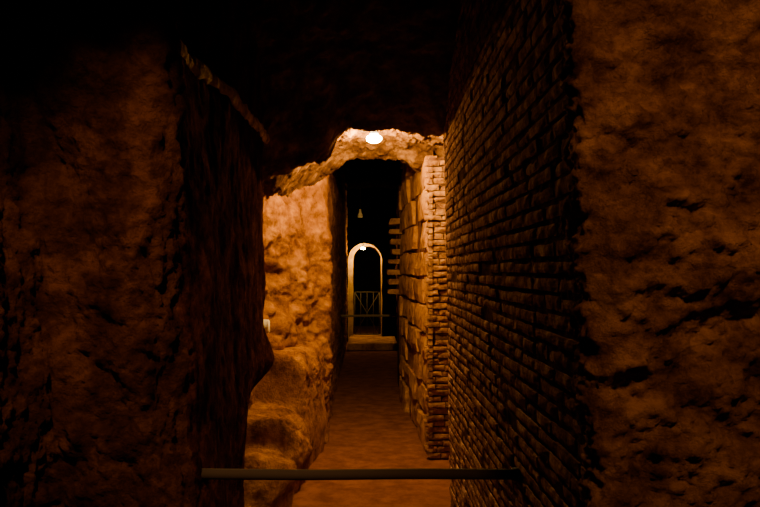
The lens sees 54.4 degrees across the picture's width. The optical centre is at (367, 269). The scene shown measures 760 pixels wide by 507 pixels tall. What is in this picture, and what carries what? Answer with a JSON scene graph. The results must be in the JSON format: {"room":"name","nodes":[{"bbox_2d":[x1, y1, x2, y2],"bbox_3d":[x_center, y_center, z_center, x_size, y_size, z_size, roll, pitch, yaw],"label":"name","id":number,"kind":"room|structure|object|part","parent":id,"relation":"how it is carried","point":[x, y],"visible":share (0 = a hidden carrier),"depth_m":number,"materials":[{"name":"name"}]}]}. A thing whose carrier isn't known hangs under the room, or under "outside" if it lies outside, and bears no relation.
{"room":"underground passage","nodes":[
{"label":"underground passage","id":0,"kind":"room"},
{"bbox_2d":[0,0,199,506],"bbox_3d":[-0.844,-0.060,0.453,0.740,3.280,3.907,0,0,0],"label":"wall","id":1,"kind":"structure","parent":0,"point":[94,358],"depth_m":2.27,"materials":[{"name":"brown stone"}]},
{"bbox_2d":[171,0,273,506],"bbox_3d":[-0.661,-0.060,3.451,0.508,3.280,2.139,0,0,-10],"label":"wall","id":2,"kind":"structure","parent":0,"point":[220,302],"depth_m":2.99,"materials":[{"name":"brown stone"}]},
{"bbox_2d":[180,39,269,143],"bbox_3d":[-0.595,-0.750,3.330,0.085,0.084,1.742,0,0,3],"label":"trim","id":3,"kind":"structure","parent":2,"relation":"attached to","point":[199,69],"depth_m":3.04,"materials":[{"name":"brown stone"}]},
{"bbox_2d":[201,467,520,480],"bbox_3d":[-0.045,0.690,2.500,1.130,0.044,0.044,0,0,0],"label":"bar","id":4,"kind":"object","parent":2,"relation":"attached to","point":[514,474],"visible":0.85,"depth_m":2.48,"materials":[{"name":"metal"}]},
{"bbox_2d":[248,167,347,443],"bbox_3d":[-0.737,-0.060,9.927,0.858,3.280,11.108,0,0,0],"label":"wall","id":5,"kind":"structure","parent":0,"point":[305,241],"depth_m":6.30,"materials":[{"name":"brown stone"}]},
{"bbox_2d":[263,319,269,333],"bbox_3d":[-0.825,0.430,5.662,0.166,0.104,0.040,0,0,28],"label":"wall fitting","id":6,"kind":"object","parent":5,"relation":"attached to","point":[266,322],"visible":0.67,"depth_m":5.62,"materials":[{"name":"white plastic"}]},
{"bbox_2d":[246,0,460,196],"bbox_3d":[0.125,-0.977,2.560,3.250,1.234,8.120,0,0,0],"label":"ceiling","id":7,"kind":"structure","parent":0,"point":[334,73],"depth_m":4.24,"materials":[{"name":"brown stone"}]},
{"bbox_2d":[366,131,381,142],"bbox_3d":[0.045,-1.038,5.550,0.116,0.167,0.116,0,0,0],"label":"ceiling lamp","id":8,"kind":"object","parent":7,"relation":"attached to","point":[373,137],"visible":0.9,"depth_m":5.52,"materials":[{"name":"white glass"}]},
{"bbox_2d":[354,247,380,325],"bbox_3d":[-0.050,0.225,19.999,1.100,2.650,0.081,0,0,0],"label":"wall","id":9,"kind":"structure","parent":0,"point":[366,261],"depth_m":20.00,"materials":[{"name":"black"}]},
{"bbox_2d":[291,326,450,506],"bbox_3d":[0.150,1.510,9.216,3.100,0.024,21.431,0,0,0],"label":"floor","id":10,"kind":"structure","parent":0,"point":[370,428],"depth_m":6.33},
{"bbox_2d":[243,340,327,506],"bbox_3d":[-0.692,1.072,5.425,0.618,0.955,2.096,0,0,5],"label":"rock ledge","id":11,"kind":"object","parent":10,"relation":"on","point":[287,417],"visible":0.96,"depth_m":5.27,"materials":[{"name":"brown stone"}]},
{"bbox_2d":[348,243,381,339],"bbox_3d":[-0.062,0.476,15.907,0.730,2.079,0.808,0,0,0],"label":"archway","id":12,"kind":"object","parent":10,"relation":"on","point":[355,249],"visible":0.84,"depth_m":15.78,"materials":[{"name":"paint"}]},
{"bbox_3d":[-0.050,1.455,15.900,0.660,0.120,0.760,0,0,0],"label":"sill","id":13,"kind":"part","parent":12,"relation":"part of","materials":[{"name":"beige stone"}]},
{"bbox_2d":[354,292,379,334],"bbox_3d":[-0.020,0.925,15.860,0.550,0.920,0.020,0,0,0],"label":"metal gate","id":14,"kind":"object","parent":12,"relation":"on","point":[354,292],"visible":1,"depth_m":15.85,"materials":[{"name":"black metal"}]},
{"bbox_2d":[347,336,396,350],"bbox_3d":[0.085,1.449,14.671,0.940,0.148,1.586,0,0,0],"label":"stone step","id":15,"kind":"structure","parent":10,"relation":"on","point":[355,343],"depth_m":13.93,"materials":[{"name":"brown stone"}]},
{"bbox_2d":[423,157,449,459],"bbox_3d":[0.760,0.325,5.977,0.628,2.450,0.174,0,0,0],"label":"brick pier","id":16,"kind":"object","parent":10,"relation":"on","point":[436,424],"visible":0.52,"depth_m":5.91,"materials":[{"name":"beige brick"}]},
{"bbox_2d":[347,189,396,341],"bbox_3d":[-0.059,-0.175,15.499,2.211,3.465,0.023,0,0,0],"label":"wall","id":17,"kind":"structure","parent":0,"point":[378,207],"depth_m":15.50,"materials":[{"name":"black"}]},
{"bbox_2d":[342,158,401,191],"bbox_3d":[0.125,-1.200,13.310,3.250,1.103,13.380,0,0,0],"label":"ceiling","id":18,"kind":"structure","parent":0,"point":[379,174],"depth_m":12.91,"materials":[{"name":"black"}]},
{"bbox_2d":[358,159,362,217],"bbox_3d":[-0.100,-1.188,9.500,0.068,1.025,0.068,0,0,0],"label":"fitting","id":19,"kind":"object","parent":18,"relation":"hanging from","point":[360,215],"visible":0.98,"depth_m":9.50,"materials":[{"name":"black plastic"}]},
{"bbox_2d":[358,209,362,217],"bbox_3d":[-0.100,-0.728,9.500,0.068,0.105,0.068,0,0,0],"label":"shade","id":20,"kind":"object","parent":19,"relation":"hanging from","point":[360,215],"depth_m":9.48,"materials":[{"name":"white plastic"}]},
{"bbox_3d":[-0.100,-1.235,9.500,0.007,0.930,0.007,0,0,-23],"label":"cord","id":21,"kind":"part","parent":19,"relation":"part of","materials":[{"name":"black plastic"}]},
{"bbox_2d":[386,176,401,384],"bbox_3d":[0.422,0.150,9.563,0.363,2.713,0.528,0,0,0],"label":"pier","id":22,"kind":"object","parent":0,"point":[393,221],"visible":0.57,"depth_m":9.38,"materials":[{"name":"brown brick"}]},
{"bbox_2d":[395,226,396,340],"bbox_3d":[0.549,-0.060,12.117,0.265,3.280,6.566,0,0,0],"label":"wall","id":23,"kind":"structure","parent":0,"point":[396,226],"depth_m":15.34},
{"bbox_2d":[341,314,396,316],"bbox_3d":[0.100,0.680,11.000,1.060,0.044,0.044,0,0,0],"label":"bar","id":24,"kind":"object","parent":23,"relation":"attached to","point":[373,315],"visible":0.6,"depth_m":10.98,"materials":[{"name":"metal"}]},
{"bbox_2d":[398,154,436,452],"bbox_3d":[0.447,-0.067,7.454,0.115,3.235,2.813,0,0,-2],"label":"wall","id":25,"kind":"structure","parent":0,"point":[413,367],"depth_m":7.26,"materials":[{"name":"brown stone"}]},
{"bbox_2d":[443,0,589,506],"bbox_3d":[0.520,-0.066,3.215,0.524,3.232,3.071,0,0,8],"label":"wall","id":26,"kind":"structure","parent":0,"point":[511,298],"depth_m":2.50,"materials":[{"name":"brick"}]},
{"bbox_2d":[554,0,759,506],"bbox_3d":[1.109,-0.060,1.614,1.458,3.280,0.399,0,0,15],"label":"wall","id":27,"kind":"structure","parent":0,"point":[662,146],"depth_m":1.62,"materials":[{"name":"brown stone"}]}
]}

